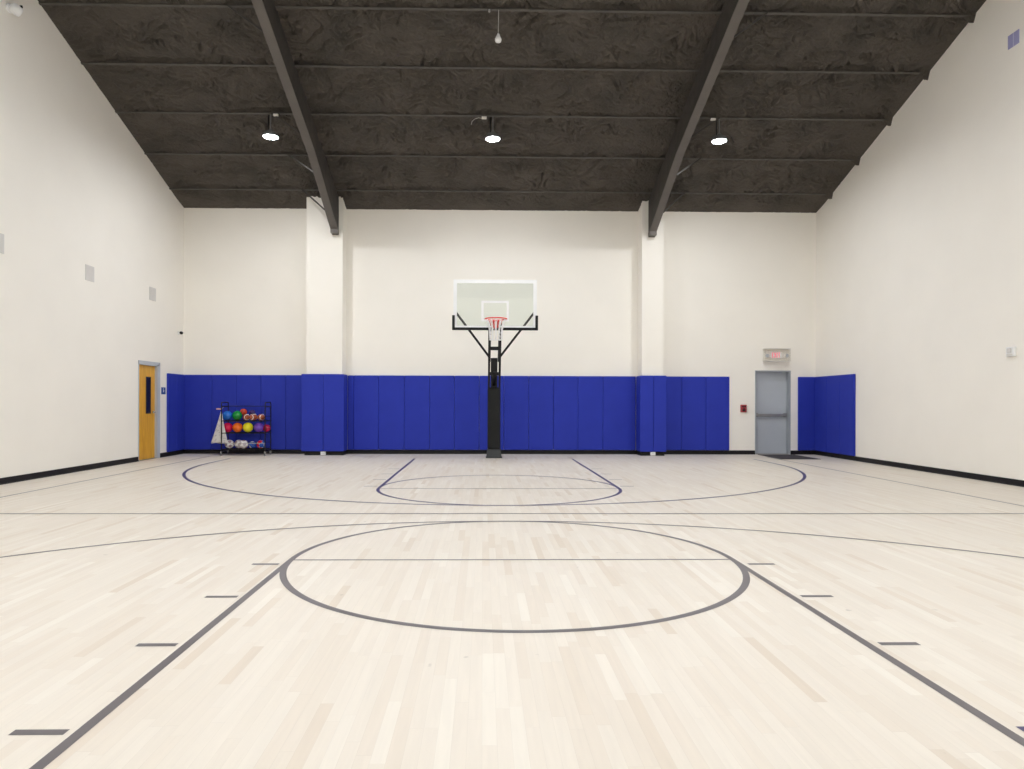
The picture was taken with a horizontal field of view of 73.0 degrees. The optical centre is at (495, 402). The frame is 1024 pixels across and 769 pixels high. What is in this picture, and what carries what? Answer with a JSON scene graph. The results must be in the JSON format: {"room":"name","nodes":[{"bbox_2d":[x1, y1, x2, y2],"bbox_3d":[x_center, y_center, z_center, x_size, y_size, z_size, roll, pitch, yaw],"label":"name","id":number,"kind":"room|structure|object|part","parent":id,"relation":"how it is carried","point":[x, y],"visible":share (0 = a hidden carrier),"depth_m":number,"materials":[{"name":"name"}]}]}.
{"room":"sports hall","nodes":[
{"label":"sports hall","id":0,"kind":"room"},
{"bbox_2d":[0,0,183,477],"bbox_3d":[-7.715,-3.455,7.942,0.300,9.433,19.460,0,0,-1],"label":"wall","id":1,"kind":"structure","parent":0,"point":[77,188],"depth_m":12.46,"materials":[{"name":"paint"}]},
{"bbox_2d":[0,233,3,253],"bbox_3d":[-7.607,-2.456,10.570,0.016,0.305,0.290,0,0,-1],"label":"wall plate","id":2,"kind":"object","parent":1,"relation":"attached to","point":[1,234],"visible":1,"depth_m":10.66,"materials":[{"name":"white plastic"}]},
{"bbox_2d":[6,3,22,16],"bbox_3d":[-7.507,-6.154,10.826,0.204,0.181,0.192,0,0,-1],"label":"security camera","id":3,"kind":"object","parent":1,"relation":"attached to","point":[13,8],"visible":1,"depth_m":10.77,"materials":[{"name":"white paint"}]},
{"bbox_2d":[85,264,93,281],"bbox_3d":[-7.651,-2.443,13.054,0.016,0.290,0.290,0,0,-1],"label":"wall plate","id":4,"kind":"object","parent":1,"relation":"attached to","point":[89,270],"visible":1,"depth_m":13.03,"materials":[{"name":"white plastic"}]},
{"bbox_2d":[0,450,183,484],"bbox_3d":[-7.561,1.212,7.845,0.030,0.100,18.660,0,0,-1],"label":"baseboard","id":5,"kind":"structure","parent":1,"relation":"attached to","point":[6,480],"depth_m":12.48,"materials":[{"name":"black rubber"}]},
{"bbox_2d":[138,360,159,460],"bbox_3d":[-7.852,0.171,15.403,0.314,2.180,0.997,0,0,-1],"label":"door","id":6,"kind":"structure","parent":1,"relation":"in","point":[148,372],"depth_m":15.48,"materials":[{"name":"brown wood"}]},
{"bbox_2d":[149,287,155,300],"bbox_3d":[-7.696,-2.444,15.544,0.016,0.290,0.290,0,0,-1],"label":"wall plate","id":7,"kind":"object","parent":1,"relation":"attached to","point":[152,291],"visible":1,"depth_m":15.52,"materials":[{"name":"white plastic"}]},
{"bbox_2d":[167,373,176,451],"bbox_3d":[-7.700,0.231,16.462,0.054,1.850,0.435,0,0,-1],"label":"pad","id":8,"kind":"object","parent":1,"relation":"attached to","point":[171,378],"visible":1,"depth_m":16.39,"materials":[{"name":"blue plastic"}]},
{"bbox_2d":[177,374,184,450],"bbox_3d":[-7.708,0.231,16.901,0.054,1.850,0.435,0,0,-1],"label":"pad","id":9,"kind":"object","parent":1,"relation":"attached to","point":[180,378],"visible":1,"depth_m":16.88,"materials":[{"name":"blue plastic"}]},
{"bbox_2d":[184,208,815,450],"bbox_3d":[0.174,-1.867,17.566,16.230,6.300,0.500,0,0,-1],"label":"wall","id":10,"kind":"structure","parent":0,"point":[737,285],"depth_m":17.32,"materials":[{"name":"paint"}]},
{"bbox_2d":[184,375,211,448],"bbox_3d":[-7.380,0.232,17.152,0.714,1.850,0.054,0,0,-1],"label":"pad","id":11,"kind":"object","parent":10,"relation":"attached to","point":[198,388],"visible":1,"depth_m":17.12,"materials":[{"name":"blue plastic"}]},
{"bbox_2d":[212,375,236,449],"bbox_3d":[-6.716,0.234,17.164,0.606,1.850,0.054,0,0,-1],"label":"pad","id":12,"kind":"object","parent":10,"relation":"attached to","point":[224,387],"visible":0.73,"depth_m":17.14,"materials":[{"name":"blue plastic"}]},
{"bbox_2d":[237,375,260,447],"bbox_3d":[-6.113,0.236,17.175,0.591,1.850,0.054,0,0,-1],"label":"pad","id":13,"kind":"object","parent":10,"relation":"attached to","point":[248,386],"visible":0.49,"depth_m":17.15,"materials":[{"name":"blue plastic"}]},
{"bbox_2d":[261,375,285,449],"bbox_3d":[-5.508,0.237,17.186,0.611,1.850,0.054,0,0,-1],"label":"pad","id":14,"kind":"object","parent":10,"relation":"attached to","point":[273,387],"visible":0.78,"depth_m":17.16,"materials":[{"name":"blue plastic"}]},
{"bbox_2d":[286,375,300,449],"bbox_3d":[-4.949,0.239,17.196,0.501,1.850,0.054,0,0,-1],"label":"pad","id":15,"kind":"object","parent":10,"relation":"attached to","point":[293,382],"visible":0.6,"depth_m":17.17,"materials":[{"name":"blue plastic"}]},
{"bbox_2d":[348,375,353,449],"bbox_3d":[-3.601,0.243,17.220,0.140,1.850,0.054,0,0,-1],"label":"pad","id":16,"kind":"object","parent":10,"relation":"attached to","point":[350,377],"visible":1,"depth_m":17.19,"materials":[{"name":"blue plastic"}]},
{"bbox_2d":[353,375,378,449],"bbox_3d":[-3.217,0.244,17.227,0.620,1.850,0.054,0,0,-1],"label":"pad","id":17,"kind":"object","parent":10,"relation":"attached to","point":[366,387],"visible":1,"depth_m":17.20,"materials":[{"name":"blue plastic"}]},
{"bbox_2d":[379,375,403,449],"bbox_3d":[-2.586,0.246,17.238,0.635,1.850,0.054,0,0,-1],"label":"pad","id":18,"kind":"object","parent":10,"relation":"attached to","point":[391,387],"visible":1,"depth_m":17.21,"materials":[{"name":"blue plastic"}]},
{"bbox_2d":[404,376,429,449],"bbox_3d":[-1.952,0.247,17.250,0.625,1.850,0.054,0,0,-1],"label":"pad","id":19,"kind":"object","parent":10,"relation":"attached to","point":[416,388],"visible":1,"depth_m":17.22,"materials":[{"name":"blue plastic"}]},
{"bbox_2d":[430,376,453,449],"bbox_3d":[-1.330,0.249,17.261,0.612,1.850,0.054,0,0,-1],"label":"pad","id":20,"kind":"object","parent":10,"relation":"attached to","point":[441,387],"visible":1,"depth_m":17.23,"materials":[{"name":"blue plastic"}]},
{"bbox_2d":[454,376,478,449],"bbox_3d":[-0.712,0.251,17.272,0.616,1.850,0.054,0,0,-1],"label":"pad","id":21,"kind":"object","parent":10,"relation":"attached to","point":[466,388],"visible":1,"depth_m":17.25,"materials":[{"name":"blue plastic"}]},
{"bbox_2d":[479,376,503,449],"bbox_3d":[-0.093,0.253,17.283,0.613,1.850,0.054,0,0,-1],"label":"pad","id":22,"kind":"object","parent":10,"relation":"attached to","point":[483,380],"visible":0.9,"depth_m":17.25,"materials":[{"name":"blue plastic"}]},
{"bbox_2d":[184,450,814,455],"bbox_3d":[0.174,1.233,17.066,15.830,0.100,0.500,0,0,-1],"label":"baseboard","id":23,"kind":"structure","parent":10,"relation":"attached to","point":[793,452],"depth_m":17.28,"materials":[{"name":"black rubber"}]},
{"bbox_2d":[504,376,528,449],"bbox_3d":[0.527,0.254,17.294,0.619,1.850,0.054,0,0,-1],"label":"pad","id":24,"kind":"object","parent":10,"relation":"attached to","point":[516,388],"visible":1,"depth_m":17.27,"materials":[{"name":"blue plastic"}]},
{"bbox_2d":[529,376,552,449],"bbox_3d":[1.145,0.256,17.305,0.611,1.850,0.054,0,0,-1],"label":"pad","id":25,"kind":"object","parent":10,"relation":"attached to","point":[540,387],"visible":1,"depth_m":17.28,"materials":[{"name":"blue plastic"}]},
{"bbox_2d":[553,376,577,449],"bbox_3d":[1.760,0.258,17.317,0.611,1.850,0.054,0,0,-1],"label":"pad","id":26,"kind":"object","parent":10,"relation":"attached to","point":[565,388],"visible":1,"depth_m":17.29,"materials":[{"name":"blue plastic"}]},
{"bbox_2d":[578,376,602,449],"bbox_3d":[2.383,0.260,17.328,0.626,1.850,0.054,0,0,-1],"label":"pad","id":27,"kind":"object","parent":10,"relation":"attached to","point":[590,388],"visible":1,"depth_m":17.30,"materials":[{"name":"blue plastic"}]},
{"bbox_2d":[603,376,635,449],"bbox_3d":[3.110,0.262,17.341,0.820,1.850,0.054,0,0,-1],"label":"pad","id":28,"kind":"object","parent":10,"relation":"attached to","point":[619,392],"visible":1,"depth_m":17.31,"materials":[{"name":"blue plastic"}]},
{"bbox_2d":[666,376,681,449],"bbox_3d":[4.425,0.265,17.364,0.501,1.850,0.054,0,0,-1],"label":"pad","id":29,"kind":"object","parent":10,"relation":"attached to","point":[673,383],"visible":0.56,"depth_m":17.34,"materials":[{"name":"blue plastic"}]},
{"bbox_2d":[681,377,705,449],"bbox_3d":[4.982,0.267,17.375,0.606,1.850,0.054,0,0,-1],"label":"pad","id":30,"kind":"object","parent":10,"relation":"attached to","point":[693,388],"visible":1,"depth_m":17.35,"materials":[{"name":"blue plastic"}]},
{"bbox_2d":[706,377,728,449],"bbox_3d":[5.585,0.269,17.385,0.591,1.850,0.054,0,0,-1],"label":"pad","id":31,"kind":"object","parent":10,"relation":"attached to","point":[717,388],"visible":1,"depth_m":17.36,"materials":[{"name":"blue plastic"}]},
{"bbox_2d":[740,405,746,411],"bbox_3d":[6.260,0.155,17.390,0.175,0.210,0.070,0,0,-1],"label":"fire alarm pull station","id":32,"kind":"object","parent":10,"relation":"attached to","point":[743,408],"visible":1,"depth_m":17.38,"materials":[{"name":"red plastic"}]},
{"bbox_2d":[755,370,790,453],"bbox_3d":[6.992,0.245,17.681,0.904,2.115,0.496,0,0,-1],"label":"door","id":33,"kind":"structure","parent":10,"relation":"in","point":[772,388],"depth_m":17.60,"materials":[{"name":"grey paint"}]},
{"bbox_2d":[762,348,790,361],"bbox_3d":[7.067,-1.197,17.363,0.660,0.322,0.153,0,0,-1],"label":"exit sign","id":34,"kind":"object","parent":10,"relation":"attached to","point":[768,354],"visible":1,"depth_m":17.38,"materials":[{"name":"white plastic"}]},
{"bbox_2d":[798,377,814,449],"bbox_3d":[7.856,0.275,17.426,0.458,1.850,0.054,0,0,-1],"label":"pad","id":35,"kind":"object","parent":10,"relation":"attached to","point":[806,385],"visible":1,"depth_m":17.40,"materials":[{"name":"blue plastic"}]},
{"bbox_2d":[0,454,1023,768],"bbox_3d":[0.335,1.358,8.137,16.430,0.152,19.560,0,0,-1],"label":"floor","id":36,"kind":"structure","parent":0,"point":[181,611],"depth_m":4.30,"materials":[{"name":"beige wood"}]},
{"bbox_2d":[220,402,271,455],"bbox_3d":[-6.021,0.622,16.734,1.075,1.288,0.516,0,0,-1],"label":"ball rack","id":37,"kind":"object","parent":36,"relation":"on","point":[265,406],"visible":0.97,"depth_m":16.52,"materials":[{"name":"grey metal"}]},
{"bbox_2d":[211,407,227,443],"bbox_3d":[-6.605,0.538,16.570,0.408,0.877,0.106,0,0,-1],"label":"mesh bag","id":38,"kind":"object","parent":37,"relation":"hanging from","point":[216,438],"visible":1,"depth_m":16.54,"materials":[{"name":"grey fabric"}]},
{"bbox_3d":[-6.539,0.576,16.725,0.026,1.198,0.466,0,0,-1],"label":"frame","id":39,"kind":"part","parent":37,"relation":"part of","materials":[{"name":"black metal"}]},
{"bbox_2d":[222,411,231,419],"bbox_3d":[-6.482,0.309,16.726,0.224,0.224,0.223,0,0,18],"label":"ball","id":40,"kind":"object","parent":37,"relation":"on","point":[227,415],"visible":0.99,"depth_m":16.65,"materials":[{"name":"blue rubber"}]},
{"bbox_2d":[224,423,232,431],"bbox_3d":[-6.468,0.597,16.726,0.229,0.230,0.228,0,0,-11],"label":"ball","id":41,"kind":"object","parent":37,"relation":"on","point":[228,426],"visible":0.91,"depth_m":16.65,"materials":[{"name":"rubber"}]},
{"bbox_2d":[225,440,233,447],"bbox_3d":[-6.428,0.998,16.727,0.212,0.212,0.212,0,0,19],"label":"ball","id":42,"kind":"object","parent":37,"relation":"on","point":[229,441],"visible":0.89,"depth_m":16.66,"materials":[{"name":"white leather"}]},
{"bbox_2d":[232,411,241,419],"bbox_3d":[-6.243,0.309,16.730,0.230,0.229,0.226,0,0,-20],"label":"ball","id":43,"kind":"object","parent":37,"relation":"on","point":[237,415],"visible":1,"depth_m":16.65,"materials":[{"name":"green rubber"}]},
{"bbox_2d":[232,423,242,431],"bbox_3d":[-6.234,0.598,16.730,0.231,0.234,0.234,0,0,31],"label":"ball","id":44,"kind":"object","parent":37,"relation":"on","point":[237,427],"visible":1,"depth_m":16.65,"materials":[{"name":"orange rubber"}]},
{"bbox_2d":[234,440,241,447],"bbox_3d":[-6.231,1.000,16.811,0.207,0.208,0.208,0,0,24],"label":"ball","id":45,"kind":"object","parent":37,"relation":"on","point":[236,441],"visible":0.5,"depth_m":16.73,"materials":[{"name":"white leather"}]},
{"bbox_3d":[-6.018,0.966,16.502,1.035,0.014,0.016,0,0,-1],"label":"rail","id":46,"kind":"part","parent":37,"relation":"part of","materials":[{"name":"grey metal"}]},
{"bbox_2d":[239,440,247,448],"bbox_3d":[-6.054,1.001,16.644,0.208,0.208,0.208,0,0,23],"label":"ball","id":47,"kind":"object","parent":37,"relation":"on","point":[243,446],"visible":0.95,"depth_m":16.57,"materials":[{"name":"white leather"}]},
{"bbox_2d":[240,409,246,414],"bbox_3d":[-6.153,0.227,16.902,0.170,0.170,0.169,0,0,28],"label":"ball","id":48,"kind":"object","parent":37,"relation":"on","point":[243,411],"visible":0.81,"depth_m":16.84,"materials":[{"name":"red rubber"}]},
{"bbox_2d":[221,448,267,449],"bbox_3d":[-6.023,1.120,16.734,1.035,0.026,0.462,0,0,-1],"label":"shelf","id":49,"kind":"object","parent":37,"relation":"attached to","point":[221,448],"depth_m":16.51,"materials":[{"name":"black metal"}]},
{"bbox_2d":[222,432,267,433],"bbox_3d":[-6.022,0.730,16.734,1.035,0.026,0.462,0,0,-1],"label":"shelf","id":50,"kind":"object","parent":37,"relation":"attached to","point":[226,432],"depth_m":16.52,"materials":[{"name":"black metal"}]},
{"bbox_2d":[243,414,248,419],"bbox_3d":[-6.019,0.348,16.714,0.156,0.158,0.270,0,0,-37],"label":"football","id":51,"kind":"object","parent":37,"relation":"on","point":[245,416],"visible":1,"depth_m":16.64,"materials":[{"name":"brown leather"}]},
{"bbox_2d":[243,422,252,431],"bbox_3d":[-5.983,0.594,16.735,0.239,0.241,0.242,0,0,32],"label":"ball","id":52,"kind":"object","parent":37,"relation":"on","point":[247,427],"visible":1,"depth_m":16.65,"materials":[{"name":"yellow rubber"}]},
{"bbox_2d":[227,420,268,421],"bbox_3d":[-6.021,0.442,16.734,1.035,0.026,0.462,0,0,-1],"label":"shelf","id":53,"kind":"object","parent":37,"relation":"attached to","point":[227,420],"depth_m":16.90,"materials":[{"name":"black metal"}]},
{"bbox_2d":[249,441,255,447],"bbox_3d":[-5.875,1.020,16.737,0.172,0.172,0.172,0,0,24],"label":"ball","id":54,"kind":"object","parent":37,"relation":"on","point":[250,445],"visible":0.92,"depth_m":16.68,"materials":[{"name":"blue rubber"}]},
{"bbox_2d":[249,414,257,419],"bbox_3d":[-5.847,0.349,16.718,0.156,0.158,0.270,0,0,28],"label":"football","id":55,"kind":"object","parent":37,"relation":"on","point":[252,416],"visible":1,"depth_m":16.65,"materials":[{"name":"brown leather"}]},
{"bbox_2d":[254,423,263,431],"bbox_3d":[-5.721,0.599,16.740,0.229,0.229,0.226,0,0,-18],"label":"ball","id":56,"kind":"object","parent":37,"relation":"on","point":[258,427],"visible":1,"depth_m":16.66,"materials":[{"name":"purple rubber"}]},
{"bbox_2d":[257,440,263,447],"bbox_3d":[-5.670,1.006,16.741,0.200,0.200,0.200,0,0,27],"label":"ball","id":57,"kind":"object","parent":37,"relation":"on","point":[259,441],"visible":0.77,"depth_m":16.67,"materials":[{"name":"rubber"}]},
{"bbox_2d":[257,414,264,419],"bbox_3d":[-5.660,0.349,16.721,0.156,0.158,0.270,0,0,-44],"label":"football","id":58,"kind":"object","parent":37,"relation":"on","point":[260,416],"visible":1,"depth_m":16.65,"materials":[{"name":"brown leather"}]},
{"bbox_2d":[263,424,270,431],"bbox_3d":[-5.550,0.616,16.793,0.183,0.184,0.183,0,0,11],"label":"ball","id":59,"kind":"object","parent":37,"relation":"on","point":[268,427],"visible":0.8,"depth_m":16.73,"materials":[{"name":"rubber"}]},
{"bbox_3d":[-5.504,0.579,16.744,0.026,1.198,0.466,0,0,-1],"label":"frame","id":60,"kind":"part","parent":37,"relation":"part of","materials":[{"name":"black metal"}]},
{"bbox_2d":[306,196,346,374],"bbox_3d":[-4.149,-1.867,17.003,0.875,6.277,0.470,0,0,-1],"label":"column","id":61,"kind":"structure","parent":36,"relation":"on","point":[325,251],"depth_m":16.77,"materials":[{"name":"paint"}]},
{"bbox_2d":[301,374,322,450],"bbox_3d":[-4.423,0.238,16.729,0.528,1.865,0.061,0,0,-1],"label":"pad","id":62,"kind":"object","parent":61,"relation":"attached to","point":[311,384],"visible":1,"depth_m":16.70,"materials":[{"name":"blue plastic"}]},
{"bbox_2d":[323,374,343,450],"bbox_3d":[-3.907,0.239,16.738,0.497,1.865,0.061,0,0,-1],"label":"pad","id":63,"kind":"object","parent":61,"relation":"attached to","point":[333,384],"visible":1,"depth_m":16.71,"materials":[{"name":"blue plastic"}]},
{"bbox_2d":[344,374,347,450],"bbox_3d":[-3.691,0.240,16.981,0.048,1.865,0.410,0,0,-1],"label":"pad","id":64,"kind":"object","parent":61,"relation":"attached to","point":[345,376],"visible":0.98,"depth_m":16.93,"materials":[{"name":"blue plastic"}]},
{"bbox_2d":[452,279,537,457],"bbox_3d":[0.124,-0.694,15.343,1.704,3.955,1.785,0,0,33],"label":"basketball hoop","id":65,"kind":"object","parent":36,"relation":"on","point":[494,392],"visible":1,"depth_m":15.32,"materials":[{"name":"black metal"}]},
{"bbox_3d":[-0.139,-0.998,15.630,0.048,1.419,1.081,0,0,-1],"label":"arm","id":66,"kind":"part","parent":65,"relation":"part of"},
{"bbox_3d":[-0.030,0.018,16.222,0.156,2.130,0.160,0,0,-1],"label":"post","id":67,"kind":"part","parent":65,"relation":"part of","materials":[{"name":"black metal"}]},
{"bbox_3d":[0.105,-0.997,15.634,0.048,1.419,1.081,0,0,-1],"label":"arm","id":68,"kind":"part","parent":65,"relation":"part of"},
{"bbox_2d":[638,200,663,375],"bbox_3d":[3.845,-1.845,17.147,0.525,6.277,0.470,0,0,-1],"label":"column","id":69,"kind":"structure","parent":36,"relation":"on","point":[650,249],"depth_m":16.91,"materials":[{"name":"paint"}]},
{"bbox_2d":[636,376,639,450],"bbox_3d":[3.551,0.265,17.112,0.048,1.855,0.410,0,0,-1],"label":"pad","id":70,"kind":"object","parent":69,"relation":"attached to","point":[637,377],"visible":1,"depth_m":17.05,"materials":[{"name":"blue plastic"}]},
{"bbox_2d":[640,376,652,451],"bbox_3d":[3.691,0.266,16.875,0.326,1.855,0.061,0,0,-1],"label":"pad","id":71,"kind":"object","parent":69,"relation":"attached to","point":[646,382],"visible":1,"depth_m":16.84,"materials":[{"name":"blue plastic"}]},
{"bbox_2d":[653,376,665,451],"bbox_3d":[4.015,0.267,16.881,0.313,1.855,0.061,0,0,-1],"label":"pad","id":72,"kind":"object","parent":69,"relation":"attached to","point":[659,382],"visible":1,"depth_m":16.85,"materials":[{"name":"blue plastic"}]},
{"bbox_2d":[761,455,817,458],"bbox_3d":[7.019,1.297,16.579,0.920,0.008,1.360,0,0,-1],"label":"door mat","id":73,"kind":"object","parent":36,"relation":"on","point":[772,456],"visible":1,"depth_m":16.36,"materials":[{"name":"grey rubber"}]},
{"bbox_2d":[38,0,985,212],"bbox_3d":[0.357,-6.439,8.087,16.430,3.420,19.460,0,0,-1],"label":"ceiling","id":74,"kind":"structure","parent":0,"point":[196,35],"depth_m":13.51,"materials":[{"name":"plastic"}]},
{"bbox_2d":[228,0,338,234],"bbox_3d":[-4.095,-5.990,11.598,0.805,3.843,10.340,0,0,-1],"label":"roof beam","id":75,"kind":"structure","parent":74,"relation":"attached to","point":[267,14],"depth_m":13.28,"materials":[{"name":"metal"}]},
{"bbox_2d":[169,185,824,194],"bbox_3d":[0.202,-5.114,16.508,15.830,0.175,0.044,0,0,-1],"label":"roof beam","id":76,"kind":"structure","parent":74,"relation":"attached to","point":[183,187],"depth_m":16.49,"materials":[{"name":"metal"}]},
{"bbox_2d":[144,151,855,160],"bbox_3d":[0.225,-5.514,15.308,15.830,0.175,0.044,0,0,-1],"label":"roof beam","id":77,"kind":"structure","parent":74,"relation":"attached to","point":[334,153],"depth_m":15.30,"materials":[{"name":"metal"}]},
{"bbox_2d":[80,59,922,73],"bbox_3d":[0.270,-6.314,12.909,15.830,0.175,0.044,0,0,-1],"label":"roof beam","id":78,"kind":"structure","parent":74,"relation":"attached to","point":[303,63],"depth_m":12.90,"materials":[{"name":"metal"}]},
{"bbox_2d":[115,109,888,120],"bbox_3d":[0.248,-5.917,14.098,15.830,0.175,0.044,0,0,-1],"label":"roof beam","id":79,"kind":"structure","parent":74,"relation":"attached to","point":[490,114],"depth_m":14.10,"materials":[{"name":"metal"}]},
{"bbox_2d":[263,114,277,139],"bbox_3d":[-4.550,-5.610,14.010,0.300,0.461,0.300,0,0,-1],"label":"lamp","id":80,"kind":"object","parent":79,"relation":"hanging from","point":[268,134],"visible":1,"depth_m":14.00,"materials":[{"name":"white glass"}]},
{"bbox_2d":[486,117,499,141],"bbox_3d":[-0.048,-5.598,14.091,0.300,0.461,0.300,0,0,-1],"label":"lamp","id":81,"kind":"object","parent":79,"relation":"hanging from","point":[492,136],"visible":1,"depth_m":14.08,"materials":[{"name":"white glass"}]},
{"bbox_2d":[712,119,726,143],"bbox_3d":[4.591,-5.585,14.175,0.300,0.461,0.300,0,0,-1],"label":"lamp","id":82,"kind":"object","parent":79,"relation":"hanging from","point":[718,139],"visible":1,"depth_m":14.16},
{"bbox_2d":[38,1,968,16],"bbox_3d":[0.293,-6.717,11.699,15.830,0.175,0.044,0,0,-1],"label":"roof beam","id":83,"kind":"structure","parent":74,"relation":"attached to","point":[380,6],"depth_m":11.70,"materials":[{"name":"metal"}]},
{"bbox_2d":[495,10,500,42],"bbox_3d":[0.050,-6.376,11.693,0.112,0.568,0.112,0,0,-1],"label":"sensor","id":84,"kind":"object","parent":83,"relation":"hanging from","point":[498,38],"visible":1,"depth_m":11.67,"materials":[{"name":"white paint"}]},
{"bbox_2d":[648,0,767,236],"bbox_3d":[4.238,-5.967,11.748,0.805,3.843,10.340,0,0,-1],"label":"roof beam","id":85,"kind":"structure","parent":74,"relation":"attached to","point":[728,22],"depth_m":13.38,"materials":[{"name":"metal"}]},
{"bbox_3d":[3.824,-4.531,16.901,0.160,0.750,0.019,0,0,-1],"label":"plate","id":86,"kind":"part","parent":85,"relation":"part of","materials":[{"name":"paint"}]},
{"bbox_2d":[816,0,1023,479],"bbox_3d":[8.413,-3.410,8.233,0.300,9.433,19.460,0,0,-1],"label":"wall","id":87,"kind":"structure","parent":0,"point":[920,246],"depth_m":12.68,"materials":[{"name":"paint"}]},
{"bbox_2d":[815,376,826,451],"bbox_3d":[8.065,0.276,17.098,0.054,1.850,0.606,0,0,-1],"label":"pad","id":88,"kind":"object","parent":87,"relation":"attached to","point":[820,382],"visible":1,"depth_m":17.05,"materials":[{"name":"blue plastic"}]},
{"bbox_2d":[827,375,839,453],"bbox_3d":[8.076,0.276,16.488,0.054,1.850,0.606,0,0,-1],"label":"pad","id":89,"kind":"object","parent":87,"relation":"attached to","point":[833,382],"visible":1,"depth_m":16.46,"materials":[{"name":"blue plastic"}]},
{"bbox_2d":[840,374,855,455],"bbox_3d":[8.087,0.276,15.878,0.054,1.850,0.606,0,0,-1],"label":"pad","id":90,"kind":"object","parent":87,"relation":"attached to","point":[847,382],"visible":1,"depth_m":15.82,"materials":[{"name":"blue plastic"}]},
{"bbox_2d":[815,451,1023,486],"bbox_3d":[8.236,1.256,8.130,0.030,0.100,18.660,0,0,-1],"label":"baseboard","id":91,"kind":"structure","parent":87,"relation":"attached to","point":[1001,480],"depth_m":12.91,"materials":[{"name":"black rubber"}]},
{"bbox_2d":[1006,347,1015,356],"bbox_3d":[8.169,-0.809,10.969,0.075,0.150,0.170,0,0,-1],"label":"fire alarm strobe","id":92,"kind":"object","parent":87,"relation":"attached to","point":[1010,351],"visible":1,"depth_m":10.93,"materials":[{"name":"white paint"}]},
{"bbox_2d":[1008,29,1018,49],"bbox_3d":[8.213,-5.757,10.959,0.014,0.215,0.226,0,0,-1],"label":"air vent","id":93,"kind":"object","parent":87,"relation":"in","point":[1013,39],"visible":1,"depth_m":10.96,"materials":[{"name":"grey metal"}]},
{"bbox_3d":[8.212,-5.757,11.020,0.014,0.215,0.105,0,0,-1],"label":"panel","id":94,"kind":"part","parent":93,"relation":"part of","materials":[{"name":"grey metal"}]},
{"bbox_3d":[8.214,-5.757,10.899,0.014,0.215,0.105,0,0,-1],"label":"panel","id":95,"kind":"part","parent":93,"relation":"part of","materials":[{"name":"grey metal"}]}
]}

